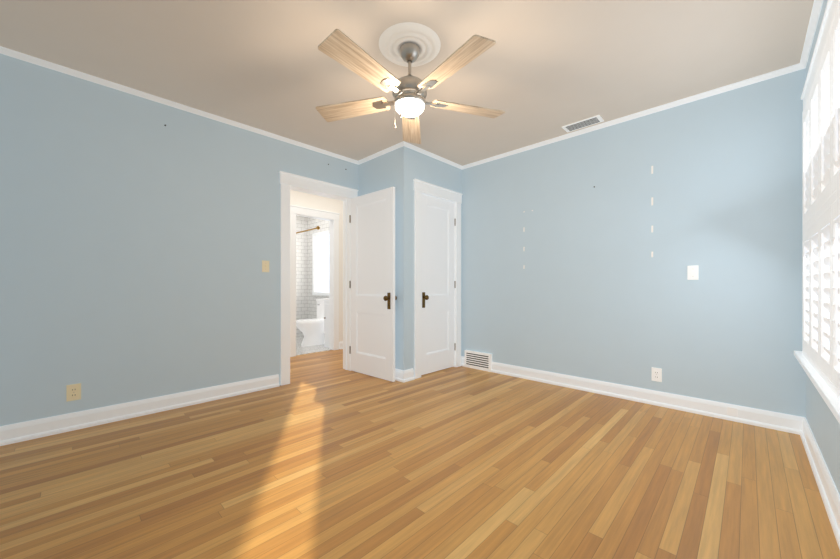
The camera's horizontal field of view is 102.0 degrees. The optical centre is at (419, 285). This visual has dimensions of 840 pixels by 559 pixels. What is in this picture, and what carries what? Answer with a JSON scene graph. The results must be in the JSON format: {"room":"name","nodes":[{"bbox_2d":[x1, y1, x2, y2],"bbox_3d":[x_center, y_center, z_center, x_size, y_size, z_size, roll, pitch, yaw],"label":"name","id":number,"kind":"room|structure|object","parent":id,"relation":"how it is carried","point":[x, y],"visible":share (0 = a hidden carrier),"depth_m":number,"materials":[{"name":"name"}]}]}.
{"room":"empty bedroom","nodes":[
{"label":"empty bedroom","id":0,"kind":"room"},
{"bbox_2d":[0,54,359,425],"bbox_3d":[-1.491,-0.260,3.595,0.060,2.610,4.220,0,0,44],"label":"wall","id":1,"kind":"structure","parent":0,"point":[138,238],"depth_m":2.70,"materials":[{"name":"blue paint"}]},
{"bbox_2d":[66,383,80,401],"bbox_3d":[-2.523,0.775,2.478,0.008,0.118,0.075,0,0,44],"label":"outlet","id":2,"kind":"object","parent":1,"relation":"attached to","point":[73,391],"visible":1,"depth_m":2.48,"materials":[{"name":"beige plastic"}]},
{"bbox_2d":[0,374,279,445],"bbox_3d":[-2.157,0.984,2.841,0.030,0.122,1.970,0,0,44],"label":"baseboard","id":3,"kind":"structure","parent":1,"relation":"attached to","point":[68,422],"depth_m":2.66,"materials":[{"name":"white wood"}]},
{"bbox_2d":[0,46,359,164],"bbox_3d":[-1.803,-1.547,3.208,0.031,0.036,2.990,0,0,44],"label":"crown molding","id":4,"kind":"structure","parent":1,"relation":"attached to","point":[5,51],"depth_m":2.79,"materials":[{"name":"white wood"}]},
{"bbox_2d":[262,260,268,271],"bbox_3d":[-1.568,-0.200,3.461,0.016,0.118,0.072,0,0,44],"label":"light switch","id":5,"kind":"object","parent":1,"relation":"attached to","point":[265,266],"visible":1,"depth_m":3.46,"materials":[{"name":"beige plastic"}]},
{"bbox_2d":[279,171,358,385],"bbox_3d":[-1.179,-0.078,3.961,0.188,2.246,0.992,0,0,44],"label":"door frame","id":6,"kind":"structure","parent":1,"relation":"attached to","point":[295,182],"depth_m":3.68,"materials":[{"name":"white wood"}]},
{"bbox_2d":[349,187,396,381],"bbox_3d":[-0.555,-0.019,3.937,0.765,2.104,0.169,0,0,44],"label":"bedroom door","id":7,"kind":"structure","parent":6,"relation":"attached to","point":[372,286],"depth_m":3.89,"materials":[{"name":"white paint"}]},
{"bbox_2d":[296,216,328,336],"bbox_3d":[-1.727,-0.260,5.338,0.060,2.610,1.680,0,0,44],"label":"wall","id":8,"kind":"structure","parent":0,"point":[306,304],"depth_m":5.25,"materials":[{"name":"tile"}]},
{"bbox_2d":[296,226,319,233],"bbox_3d":[-2.234,-0.935,6.050,1.660,0.060,0.060,0,0,44],"label":"shower curtain rod","id":9,"kind":"object","parent":8,"relation":"attached to","point":[317,227],"visible":0.46,"depth_m":5.64,"materials":[{"name":"gold metal"}]},
{"bbox_2d":[312,230,328,295],"bbox_3d":[-1.851,-0.440,6.605,0.960,1.250,0.030,0,0,44],"label":"window","id":10,"kind":"structure","parent":8,"relation":"in","point":[313,264],"depth_m":6.91,"materials":[{"name":"white wood"}]},
{"bbox_2d":[296,336,330,354],"bbox_3d":[-2.335,1.093,5.925,1.810,0.104,1.800,0,0,44],"label":"floor","id":11,"kind":"structure","parent":0,"point":[301,350],"depth_m":5.66,"materials":[{"name":"white tile"}]},
{"bbox_2d":[296,299,323,345],"bbox_3d":[-1.869,0.641,6.068,0.480,0.800,0.727,0,0,44],"label":"toilet","id":12,"kind":"object","parent":11,"relation":"on","point":[312,330],"visible":0.69,"depth_m":5.93,"materials":[{"name":"white ceramic"}]},
{"bbox_2d":[323,298,328,347],"bbox_3d":[-1.425,0.628,5.884,0.260,0.826,0.435,0,0,44],"label":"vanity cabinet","id":13,"kind":"object","parent":11,"relation":"on","point":[326,322],"visible":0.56,"depth_m":5.76,"materials":[{"name":"white paint"}]},
{"bbox_2d":[290,190,342,341],"bbox_3d":[-1.048,-0.260,4.140,0.060,2.610,4.420,0,0,44],"label":"wall","id":14,"kind":"structure","parent":0,"point":[306,200],"depth_m":4.10,"materials":[{"name":"white paint"}]},
{"bbox_2d":[290,205,339,356],"bbox_3d":[-1.665,-0.073,5.334,0.154,2.236,0.852,0,0,44],"label":"door frame","id":15,"kind":"structure","parent":14,"relation":"attached to","point":[332,218],"depth_m":5.53,"materials":[{"name":"white wood"}]},
{"bbox_2d":[360,150,395,367],"bbox_3d":[-0.481,-0.260,4.079,0.720,2.610,0.100,0,0,44],"label":"wall","id":16,"kind":"structure","parent":0,"point":[378,173],"depth_m":3.98,"materials":[{"name":"blue paint"}]},
{"bbox_2d":[356,143,399,163],"bbox_3d":[-0.473,-1.547,3.980,0.750,0.036,0.031,0,0,44],"label":"crown molding","id":17,"kind":"structure","parent":16,"relation":"attached to","point":[394,147],"depth_m":3.98,"materials":[{"name":"white wood"}]},
{"bbox_2d":[395,368,407,382],"bbox_3d":[-0.473,0.984,3.988,0.860,0.122,0.040,0,0,44],"label":"baseboard","id":18,"kind":"structure","parent":16,"relation":"attached to","point":[400,375],"depth_m":3.73,"materials":[{"name":"white wood"}]},
{"bbox_2d":[0,0,813,165],"bbox_3d":[-0.873,-1.615,3.623,7.230,0.100,5.240,0,0,44],"label":"ceiling","id":19,"kind":"structure","parent":0,"point":[540,71],"depth_m":2.31,"materials":[{"name":"paint"}]},
{"bbox_2d":[379,22,440,66],"bbox_3d":[-0.067,-1.552,2.220,0.404,0.026,0.404,0,0,44],"label":"ceiling medallion","id":20,"kind":"object","parent":19,"relation":"attached to","point":[395,37],"visible":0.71,"depth_m":2.15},
{"bbox_2d":[316,29,504,143],"bbox_3d":[-0.070,-1.270,2.188,1.303,0.542,1.296,0,0,44],"label":"ceiling fan","id":21,"kind":"object","parent":20,"relation":"hanging from","point":[409,102],"visible":1,"depth_m":2.12,"materials":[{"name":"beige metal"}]},
{"bbox_2d":[562,115,603,131],"bbox_3d":[1.566,-1.560,3.277,0.340,0.010,0.150,0,0,44],"label":"ceiling vent","id":22,"kind":"object","parent":19,"relation":"in","point":[596,119],"visible":0.98,"depth_m":3.26,"materials":[{"name":"white metal"}]},
{"bbox_2d":[0,349,839,558],"bbox_3d":[-0.222,1.095,2.995,5.300,0.100,5.240,0,0,44],"label":"floor","id":23,"kind":"structure","parent":0,"point":[323,455],"depth_m":1.83,"materials":[{"name":"brown wood"}]},
{"bbox_2d":[396,146,463,369],"bbox_3d":[0.144,-0.260,4.122,0.100,2.610,1.030,0,0,44],"label":"wall","id":24,"kind":"structure","parent":0,"point":[411,164],"depth_m":3.79,"materials":[{"name":"blue paint"}]},
{"bbox_2d":[400,141,463,168],"bbox_3d":[0.170,-1.547,4.054,0.031,0.036,1.031,0,0,44],"label":"crown molding","id":25,"kind":"structure","parent":24,"relation":"attached to","point":[403,143],"depth_m":3.99,"materials":[{"name":"white wood"}]},
{"bbox_2d":[413,179,462,378],"bbox_3d":[0.205,-0.078,4.161,0.134,2.246,0.882,0,0,44],"label":"door frame","id":26,"kind":"structure","parent":24,"relation":"attached to","point":[427,188],"depth_m":3.92,"materials":[{"name":"white wood"}]},
{"bbox_2d":[421,193,454,374],"bbox_3d":[0.213,-0.019,4.159,0.169,2.104,0.654,0,0,44],"label":"closet door","id":27,"kind":"structure","parent":24,"relation":"in","point":[437,284],"depth_m":4.15,"materials":[{"name":"white paint"}]},
{"bbox_2d":[464,70,799,415],"bbox_3d":[1.345,-0.260,3.747,3.810,2.610,0.060,0,0,44],"label":"wall","id":28,"kind":"structure","parent":0,"point":[590,299],"depth_m":2.99,"materials":[{"name":"blue paint"}]},
{"bbox_2d":[465,350,491,371],"bbox_3d":[0.729,0.938,4.275,0.390,0.215,0.038,0,0,44],"label":"air vent","id":29,"kind":"object","parent":28,"relation":"in","point":[478,360],"visible":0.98,"depth_m":4.25,"materials":[{"name":"white metal"}]},
{"bbox_2d":[523,166,652,268],"bbox_3d":[1.621,-0.630,3.439,1.234,0.870,0.001,0,0,44],"label":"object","id":30,"kind":"structure","parent":28,"relation":"attached to","point":[651,226],"depth_m":3.02,"materials":[{"name":"white paint"}]},
{"bbox_2d":[460,64,795,169],"bbox_3d":[1.601,-1.547,3.436,2.950,0.036,0.031,0,0,44],"label":"crown molding","id":31,"kind":"structure","parent":28,"relation":"attached to","point":[789,69],"depth_m":2.99,"materials":[{"name":"white wood"}]},
{"bbox_2d":[461,356,795,433],"bbox_3d":[1.602,0.984,3.437,2.950,0.122,0.030,0,0,44],"label":"baseboard","id":32,"kind":"structure","parent":28,"relation":"attached to","point":[746,415],"depth_m":2.96,"materials":[{"name":"white wood"}]},
{"bbox_2d":[727,407,736,415],"bbox_3d":[2.421,0.973,2.637,0.060,0.060,0.005,0,0,44],"label":"outlet plate","id":33,"kind":"object","parent":32,"relation":"attached to","point":[731,411],"visible":1,"depth_m":2.64,"materials":[{"name":"white plastic"}]},
{"bbox_2d":[652,367,661,381],"bbox_3d":[2.081,0.780,2.990,0.075,0.118,0.008,0,0,44],"label":"outlet","id":34,"kind":"object","parent":28,"relation":"attached to","point":[657,374],"visible":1,"depth_m":2.98,"materials":[{"name":"white plastic"}]},
{"bbox_2d":[687,265,698,279],"bbox_3d":[2.258,-0.110,2.813,0.072,0.118,0.016,0,0,44],"label":"light switch","id":35,"kind":"object","parent":28,"relation":"attached to","point":[692,272],"visible":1,"depth_m":2.81,"materials":[{"name":"white plastic"}]},
{"bbox_2d":[800,0,839,494],"bbox_3d":[1.307,-0.260,0.893,0.060,2.610,4.220,0,0,44],"label":"wall","id":36,"kind":"structure","parent":0,"point":[825,428],"depth_m":2.01,"materials":[{"name":"blue paint"}]},
{"bbox_2d":[796,0,823,70],"bbox_3d":[1.275,-1.547,0.924,0.031,0.036,4.100,0,0,44],"label":"crown molding","id":37,"kind":"structure","parent":36,"relation":"attached to","point":[813,21],"depth_m":2.08,"materials":[{"name":"white wood"}]},
{"bbox_2d":[794,0,839,423],"bbox_3d":[2.056,-0.353,1.629,0.245,1.856,1.760,0,0,44],"label":"window","id":38,"kind":"structure","parent":36,"relation":"in","point":[829,397],"depth_m":1.67,"materials":[{"name":"white wood"}]},
{"bbox_2d":[802,0,839,399],"bbox_3d":[1.999,-0.345,1.684,0.052,1.580,1.460,0,0,44],"label":"window shutters","id":39,"kind":"object","parent":38,"relation":"attached to","point":[821,232],"visible":1,"depth_m":1.60,"materials":[{"name":"white wood"}]},
{"bbox_2d":[796,416,839,549],"bbox_3d":[1.275,0.984,0.924,0.030,0.122,4.100,0,0,44],"label":"baseboard","id":40,"kind":"structure","parent":36,"relation":"attached to","point":[830,496],"depth_m":1.74,"materials":[{"name":"white wood"}]}
]}

